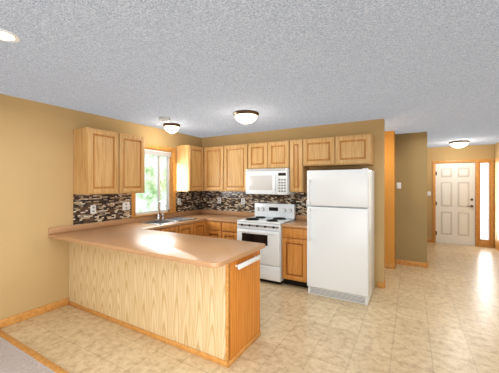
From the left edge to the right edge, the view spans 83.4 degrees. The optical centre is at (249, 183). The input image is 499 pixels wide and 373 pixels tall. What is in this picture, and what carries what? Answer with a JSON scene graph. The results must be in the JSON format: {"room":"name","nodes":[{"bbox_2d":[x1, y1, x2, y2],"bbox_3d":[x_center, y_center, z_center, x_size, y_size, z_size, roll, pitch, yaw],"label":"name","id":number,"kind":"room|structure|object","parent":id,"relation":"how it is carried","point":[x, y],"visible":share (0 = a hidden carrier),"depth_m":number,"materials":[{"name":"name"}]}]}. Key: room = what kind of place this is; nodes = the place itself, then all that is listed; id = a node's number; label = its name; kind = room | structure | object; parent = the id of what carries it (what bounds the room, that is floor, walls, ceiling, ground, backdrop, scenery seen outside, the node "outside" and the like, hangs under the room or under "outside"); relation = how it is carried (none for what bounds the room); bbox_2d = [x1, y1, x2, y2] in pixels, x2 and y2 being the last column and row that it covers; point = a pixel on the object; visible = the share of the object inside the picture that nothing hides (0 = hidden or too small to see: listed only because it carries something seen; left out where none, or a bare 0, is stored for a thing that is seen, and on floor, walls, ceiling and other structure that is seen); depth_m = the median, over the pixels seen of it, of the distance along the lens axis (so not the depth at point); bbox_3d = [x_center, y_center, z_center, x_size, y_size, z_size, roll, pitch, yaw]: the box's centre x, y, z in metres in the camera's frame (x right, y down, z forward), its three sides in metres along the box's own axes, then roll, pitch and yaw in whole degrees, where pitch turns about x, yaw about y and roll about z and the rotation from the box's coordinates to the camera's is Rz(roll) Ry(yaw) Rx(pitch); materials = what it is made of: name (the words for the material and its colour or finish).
{"room":"kitchen","nodes":[
{"label":"kitchen","id":0,"kind":"room"},
{"bbox_2d":[0,94,199,319],"bbox_3d":[-1.756,0.280,4.478,0.120,2.440,11.440,0,0,30],"label":"wall","id":1,"kind":"structure","parent":0,"point":[36,171],"depth_m":3.20,"materials":[{"name":"beige paint"}]},
{"bbox_2d":[0,298,67,324],"bbox_3d":[-2.424,1.458,3.188,0.014,0.085,0.678,0,0,30],"label":"baseboard","id":2,"kind":"structure","parent":1,"relation":"attached to","point":[20,317],"depth_m":3.16,"materials":[{"name":"brown wood"}]},
{"bbox_2d":[73,127,124,194],"bbox_3d":[-1.968,-0.280,3.667,0.320,0.820,0.485,0,0,30],"label":"upper cabinet","id":3,"kind":"object","parent":1,"relation":"attached to","point":[107,162],"depth_m":3.52,"materials":[{"name":"brown wood"}]},
{"bbox_2d":[73,193,130,224],"bbox_3d":[-2.013,0.323,3.900,0.008,0.386,0.843,0,0,30],"label":"tile backsplash","id":4,"kind":"structure","parent":1,"relation":"attached to","point":[109,207],"depth_m":3.84,"materials":[{"name":"tile"}]},
{"bbox_2d":[90,205,95,213],"bbox_3d":[-2.090,0.340,3.747,0.009,0.115,0.075,0,0,30],"label":"outlet","id":5,"kind":"object","parent":4,"relation":"attached to","point":[92,207],"depth_m":3.74,"materials":[{"name":"white plastic"}]},
{"bbox_2d":[123,202,129,209],"bbox_3d":[-1.840,0.330,4.180,0.009,0.115,0.120,0,0,30],"label":"outlet","id":6,"kind":"object","parent":4,"relation":"attached to","point":[126,205],"depth_m":4.18,"materials":[{"name":"white plastic"}]},
{"bbox_2d":[125,134,144,192],"bbox_3d":[-1.791,-0.280,3.973,0.320,0.820,0.484,0,0,30],"label":"upper cabinet","id":7,"kind":"object","parent":1,"relation":"attached to","point":[134,145],"depth_m":3.95,"materials":[{"name":"brown wood"}]},
{"bbox_2d":[131,143,176,217],"bbox_3d":[-1.610,-0.069,4.691,0.160,1.163,0.945,0,0,30],"label":"window","id":8,"kind":"structure","parent":1,"relation":"in","point":[150,147],"depth_m":4.85,"materials":[{"name":"brown wood"}]},
{"bbox_2d":[145,149,170,156],"bbox_3d":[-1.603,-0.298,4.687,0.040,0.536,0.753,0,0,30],"label":"blind stack","id":9,"kind":"object","parent":8,"relation":"attached to","point":[156,153],"visible":0.58,"depth_m":4.73,"materials":[{"name":"white plastic"}]},
{"bbox_2d":[176,191,200,211],"bbox_3d":[-1.166,0.323,5.368,0.008,0.386,0.688,0,0,30],"label":"tile backsplash","id":10,"kind":"structure","parent":1,"relation":"attached to","point":[190,200],"depth_m":5.36,"materials":[{"name":"tile"}]},
{"bbox_2d":[176,145,204,190],"bbox_3d":[-1.065,-0.280,5.162,0.389,0.820,0.419,0,0,30],"label":"upper cabinet","id":11,"kind":"object","parent":1,"relation":"attached to","point":[190,160],"depth_m":5.03,"materials":[{"name":"brown wood"}]},
{"bbox_2d":[0,242,498,372],"bbox_3d":[0.634,1.550,3.098,5.640,0.100,11.440,0,0,30],"label":"floor","id":12,"kind":"structure","parent":0,"point":[440,314],"depth_m":2.83,"materials":[{"name":"tile"}]},
{"bbox_2d":[0,337,55,372],"bbox_3d":[-1.226,1.494,-0.123,5.400,0.012,3.760,0,0,30],"label":"carpet floor","id":13,"kind":"structure","parent":12,"relation":"on","point":[14,359],"depth_m":2.33,"materials":[{"name":"beige carpet"}]},
{"bbox_2d":[0,321,68,372],"bbox_3d":[-0.290,1.458,1.527,5.370,0.085,0.053,0,0,30],"label":"transition strip","id":14,"kind":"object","parent":12,"relation":"on","point":[24,348],"depth_m":2.46,"materials":[{"name":"brown wood"}]},
{"bbox_2d":[68,242,260,367],"bbox_3d":[-1.055,1.066,3.119,2.447,0.868,0.572,0,0,30],"label":"base cabinet","id":15,"kind":"object","parent":12,"relation":"on","point":[211,314],"visible":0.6,"depth_m":2.64,"materials":[{"name":"brown wood"}]},
{"bbox_2d":[80,229,264,267],"bbox_3d":[-0.813,0.612,2.880,1.787,0.040,0.835,0,0,30],"label":"countertop","id":16,"kind":"structure","parent":15,"relation":"on","point":[132,235],"depth_m":2.70,"materials":[{"name":"laminate"}]},
{"bbox_2d":[164,225,183,233],"bbox_3d":[-1.442,1.066,4.272,0.625,0.868,0.475,0,0,30],"label":"base cabinet","id":17,"kind":"object","parent":12,"relation":"on","point":[180,228],"depth_m":4.23,"materials":[{"name":"brown wood"}]},
{"bbox_2d":[184,223,191,234],"bbox_3d":[-1.270,1.066,4.570,0.625,0.868,0.475,0,0,30],"label":"base cabinet","id":18,"kind":"object","parent":12,"relation":"on","point":[187,227],"depth_m":4.46,"materials":[{"name":"brown wood"}]},
{"bbox_2d":[192,221,207,236],"bbox_3d":[-1.088,1.066,4.827,0.682,0.868,0.411,0,0,30],"label":"base cabinet","id":19,"kind":"object","parent":12,"relation":"on","point":[198,228],"depth_m":4.72,"materials":[{"name":"brown wood"}]},
{"bbox_2d":[188,209,215,212],"bbox_3d":[-0.838,0.575,5.253,0.390,0.115,0.632,0,0,30],"label":"countertop","id":20,"kind":"structure","parent":19,"relation":"on","point":[194,211],"depth_m":5.56,"materials":[{"name":"laminate"}]},
{"bbox_2d":[208,221,223,237],"bbox_3d":[-0.470,1.066,5.018,0.459,0.868,0.672,0,0,30],"label":"base cabinet","id":21,"kind":"object","parent":12,"relation":"on","point":[215,228],"depth_m":4.75,"materials":[{"name":"brown wood"}]},
{"bbox_2d":[48,210,219,242],"bbox_3d":[-1.387,0.575,4.332,0.660,0.115,2.777,0,0,30],"label":"countertop","id":22,"kind":"structure","parent":21,"relation":"on","point":[71,233],"depth_m":3.81,"materials":[{"name":"laminate"}]},
{"bbox_2d":[153,201,165,219],"bbox_3d":[-1.443,0.433,4.598,0.209,0.315,0.240,0,0,30],"label":"faucet","id":23,"kind":"object","parent":22,"relation":"on","point":[158,216],"visible":0.98,"depth_m":4.62,"materials":[{"name":"silver metal"}]},
{"bbox_2d":[139,217,196,224],"bbox_3d":[-1.284,0.605,4.506,0.456,0.042,0.816,0,0,30],"label":"sink","id":24,"kind":"object","parent":22,"relation":"in","point":[167,220],"visible":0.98,"depth_m":4.55,"materials":[{"name":"silver metal"}]},
{"bbox_2d":[208,211,254,222],"bbox_3d":[-0.299,0.575,4.942,0.615,0.115,0.632,0,0,30],"label":"countertop","id":25,"kind":"structure","parent":21,"relation":"on","point":[224,216],"depth_m":5.10,"materials":[{"name":"laminate"}]},
{"bbox_2d":[224,222,237,239],"bbox_3d":[-0.202,1.066,4.890,0.394,0.868,0.625,0,0,30],"label":"base cabinet","id":26,"kind":"object","parent":12,"relation":"on","point":[230,229],"depth_m":4.59,"materials":[{"name":"brown wood"}]},
{"bbox_2d":[237,203,295,283],"bbox_3d":[0.270,0.917,4.547,0.754,1.165,0.715,0,0,30],"label":"stove","id":27,"kind":"object","parent":12,"relation":"on","point":[265,223],"visible":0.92,"depth_m":4.26,"materials":[{"name":"white metal"}]},
{"bbox_2d":[282,227,307,287],"bbox_3d":[0.802,1.066,4.311,0.392,0.868,0.625,0,0,30],"label":"base cabinet","id":28,"kind":"object","parent":12,"relation":"on","point":[294,256],"depth_m":4.05,"materials":[{"name":"brown wood"}]},
{"bbox_2d":[282,215,306,228],"bbox_3d":[0.800,0.575,4.307,0.395,0.115,0.632,0,0,30],"label":"countertop","id":29,"kind":"structure","parent":28,"relation":"on","point":[301,220],"depth_m":4.20,"materials":[{"name":"laminate"}]},
{"bbox_2d":[307,168,373,304],"bbox_3d":[1.283,0.651,3.913,0.780,1.697,0.760,0,0,30],"label":"fridge","id":30,"kind":"object","parent":12,"relation":"on","point":[340,235],"visible":1,"depth_m":3.62,"materials":[{"name":"white metal"}]},
{"bbox_2d":[0,0,498,147],"bbox_3d":[0.634,-0.980,3.098,5.640,0.080,11.440,0,0,30],"label":"ceiling","id":31,"kind":"structure","parent":0,"point":[202,68],"depth_m":2.17,"materials":[{"name":"white paint"}]},
{"bbox_2d":[0,29,19,42],"bbox_3d":[-1.556,-0.937,1.764,0.170,0.006,0.170,0,0,30],"label":"recessed light","id":32,"kind":"object","parent":31,"relation":"in","point":[6,36],"visible":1,"depth_m":1.78,"materials":[{"name":"white plastic"}]},
{"bbox_2d":[159,117,169,121],"bbox_3d":[-1.208,-0.914,3.988,0.156,0.052,0.156,0,0,30],"label":"smoke detector","id":33,"kind":"object","parent":31,"relation":"attached to","point":[164,119],"visible":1,"depth_m":3.94,"materials":[{"name":"grey plastic"}]},
{"bbox_2d":[163,123,179,133],"bbox_3d":[-1.231,-0.863,4.429,0.264,0.155,0.265,0,0,30],"label":"light","id":34,"kind":"object","parent":31,"relation":"attached to","point":[171,128],"visible":1,"depth_m":4.35,"materials":[{"name":"white glass"}]},
{"bbox_2d":[233,110,258,124],"bbox_3d":[-0.045,-0.863,3.721,0.350,0.155,0.350,0,0,30],"label":"kitchen ceiling light","id":35,"kind":"object","parent":31,"relation":"attached to","point":[245,117],"visible":1,"depth_m":3.62,"materials":[{"name":"white glass"}]},
{"bbox_2d":[448,140,469,147],"bbox_3d":[4.647,-0.863,6.208,0.391,0.155,0.391,0,0,30],"label":"light","id":36,"kind":"object","parent":31,"relation":"attached to","point":[459,144],"visible":1,"depth_m":6.10,"materials":[{"name":"white glass"}]},
{"bbox_2d":[200,119,384,286],"bbox_3d":[0.506,0.280,4.916,3.360,2.440,0.120,0,0,30],"label":"wall","id":37,"kind":"structure","parent":0,"point":[376,127],"depth_m":4.17,"materials":[{"name":"beige paint"}]},
{"bbox_2d":[205,146,224,190],"bbox_3d":[-0.576,-0.280,5.255,0.543,0.820,0.367,0,0,30],"label":"upper cabinet","id":38,"kind":"object","parent":37,"relation":"attached to","point":[214,156],"depth_m":5.14,"materials":[{"name":"brown wood"}]},
{"bbox_2d":[225,143,252,190],"bbox_3d":[-0.168,-0.280,5.046,0.634,0.820,0.320,0,0,30],"label":"upper cabinet","id":39,"kind":"object","parent":37,"relation":"attached to","point":[238,158],"depth_m":4.89,"materials":[{"name":"brown wood"}]},
{"bbox_2d":[201,191,306,218],"bbox_3d":[0.075,0.365,5.087,2.437,0.470,0.008,0,0,30],"label":"tile backsplash","id":40,"kind":"structure","parent":37,"relation":"attached to","point":[230,200],"depth_m":5.18,"materials":[{"name":"tile"}]},
{"bbox_2d":[253,142,272,168],"bbox_3d":[0.241,-0.471,4.810,0.443,0.438,0.320,0,0,30],"label":"upper cabinet","id":41,"kind":"object","parent":37,"relation":"attached to","point":[262,152],"depth_m":4.64,"materials":[{"name":"brown wood"}]},
{"bbox_2d":[246,168,295,194],"bbox_3d":[0.345,-0.041,4.677,0.750,0.418,0.426,0,0,30],"label":"microwave","id":42,"kind":"object","parent":41,"relation":"attached to","point":[275,181],"visible":0.96,"depth_m":4.50,"materials":[{"name":"white plastic"}]},
{"bbox_2d":[273,140,288,167],"bbox_3d":[0.511,-0.471,4.654,0.442,0.438,0.320,0,0,30],"label":"upper cabinet","id":43,"kind":"object","parent":37,"relation":"attached to","point":[280,148],"depth_m":4.48,"materials":[{"name":"brown wood"}]},
{"bbox_2d":[285,139,308,191],"bbox_3d":[0.772,-0.280,4.504,0.290,0.820,0.320,0,0,30],"label":"upper cabinet","id":44,"kind":"object","parent":37,"relation":"attached to","point":[298,171],"depth_m":4.35,"materials":[{"name":"brown wood"}]},
{"bbox_2d":[305,136,340,166],"bbox_3d":[1.135,-0.483,4.294,0.549,0.415,0.320,0,0,30],"label":"upper cabinet","id":45,"kind":"object","parent":37,"relation":"attached to","point":[326,151],"depth_m":4.14,"materials":[{"name":"brown wood"}]},
{"bbox_2d":[341,134,373,165],"bbox_3d":[1.497,-0.483,4.085,0.548,0.415,0.320,0,0,30],"label":"upper cabinet","id":46,"kind":"object","parent":37,"relation":"attached to","point":[356,150],"depth_m":3.92,"materials":[{"name":"brown wood"}]},
{"bbox_2d":[385,131,394,263],"bbox_3d":[1.853,0.280,7.169,3.440,2.440,3.170,0,0,30],"label":"wall","id":47,"kind":"structure","parent":0,"point":[389,197],"depth_m":4.97,"materials":[{"name":"paint"}]},
{"bbox_2d":[385,263,395,268],"bbox_3d":[2.103,1.458,5.188,1.054,0.085,0.017,0,0,30],"label":"baseboard","id":48,"kind":"structure","parent":47,"relation":"attached to","point":[391,266],"depth_m":4.96,"materials":[{"name":"brown wood"}]},
{"bbox_2d":[395,132,426,262],"bbox_3d":[3.663,0.280,6.355,0.510,2.440,2.770,0,0,30],"label":"wall","id":49,"kind":"structure","parent":0,"point":[411,198],"depth_m":5.15,"materials":[{"name":"paint"}]},
{"bbox_2d":[397,259,425,266],"bbox_3d":[2.960,1.458,5.156,0.490,0.085,0.017,0,0,30],"label":"baseboard","id":50,"kind":"structure","parent":49,"relation":"attached to","point":[404,262],"depth_m":5.14,"materials":[{"name":"brown wood"}]},
{"bbox_2d":[397,183,430,195],"bbox_3d":[3.722,0.140,6.247,0.074,0.335,2.740,0,0,43],"label":"switch plates","id":51,"kind":"object","parent":49,"relation":"attached to","point":[399,187],"visible":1,"depth_m":5.26,"materials":[{"name":"white plastic"}]},
{"bbox_2d":[427,144,491,238],"bbox_3d":[5.174,0.280,7.012,1.450,2.440,0.120,0,0,30],"label":"wall","id":52,"kind":"structure","parent":0,"point":[482,151],"depth_m":7.07,"materials":[{"name":"beige paint"}]},
{"bbox_2d":[436,162,474,244],"bbox_3d":[5.129,0.484,6.996,0.804,2.020,0.104,0,0,30],"label":"front door","id":53,"kind":"structure","parent":52,"relation":"in","point":[455,203],"depth_m":6.99,"materials":[{"name":"white paint"}]},
{"bbox_2d":[432,159,493,247],"bbox_3d":[5.266,0.453,6.949,1.220,2.095,0.138,0,0,30],"label":"door frame","id":54,"kind":"structure","parent":52,"relation":"attached to","point":[489,242],"depth_m":6.74,"materials":[{"name":"brown wood"}]},
{"bbox_2d":[480,163,488,239],"bbox_3d":[5.647,0.415,6.731,0.170,1.850,0.006,0,0,30],"label":"window","id":55,"kind":"structure","parent":52,"relation":"in","point":[484,201],"depth_m":6.73,"materials":[{"name":"clear glass"}]},
{"bbox_2d":[492,142,498,247],"bbox_3d":[3.024,0.280,1.718,0.120,2.440,11.440,0,0,30],"label":"wall","id":56,"kind":"structure","parent":0,"point":[495,147],"depth_m":6.59,"materials":[{"name":"beige paint"}]},
{"bbox_2d":[495,157,498,250],"bbox_3d":[5.439,0.453,6.040,0.018,2.095,1.000,0,0,30],"label":"door frame","id":57,"kind":"structure","parent":56,"relation":"attached to","point":[496,159],"depth_m":6.32,"materials":[{"name":"brown wood"}]},
{"label":"outside","id":58,"kind":"structure","parent":0,"visible":0},
{"bbox_2d":[136,155,165,212],"bbox_3d":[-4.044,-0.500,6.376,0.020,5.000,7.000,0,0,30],"label":"trees","id":59,"kind":"object","parent":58,"point":[140,196],"depth_m":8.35,"materials":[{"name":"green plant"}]},
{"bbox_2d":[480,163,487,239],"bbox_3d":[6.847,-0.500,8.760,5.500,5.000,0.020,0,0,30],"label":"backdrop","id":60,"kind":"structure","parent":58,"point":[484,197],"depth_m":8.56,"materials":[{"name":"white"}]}
]}

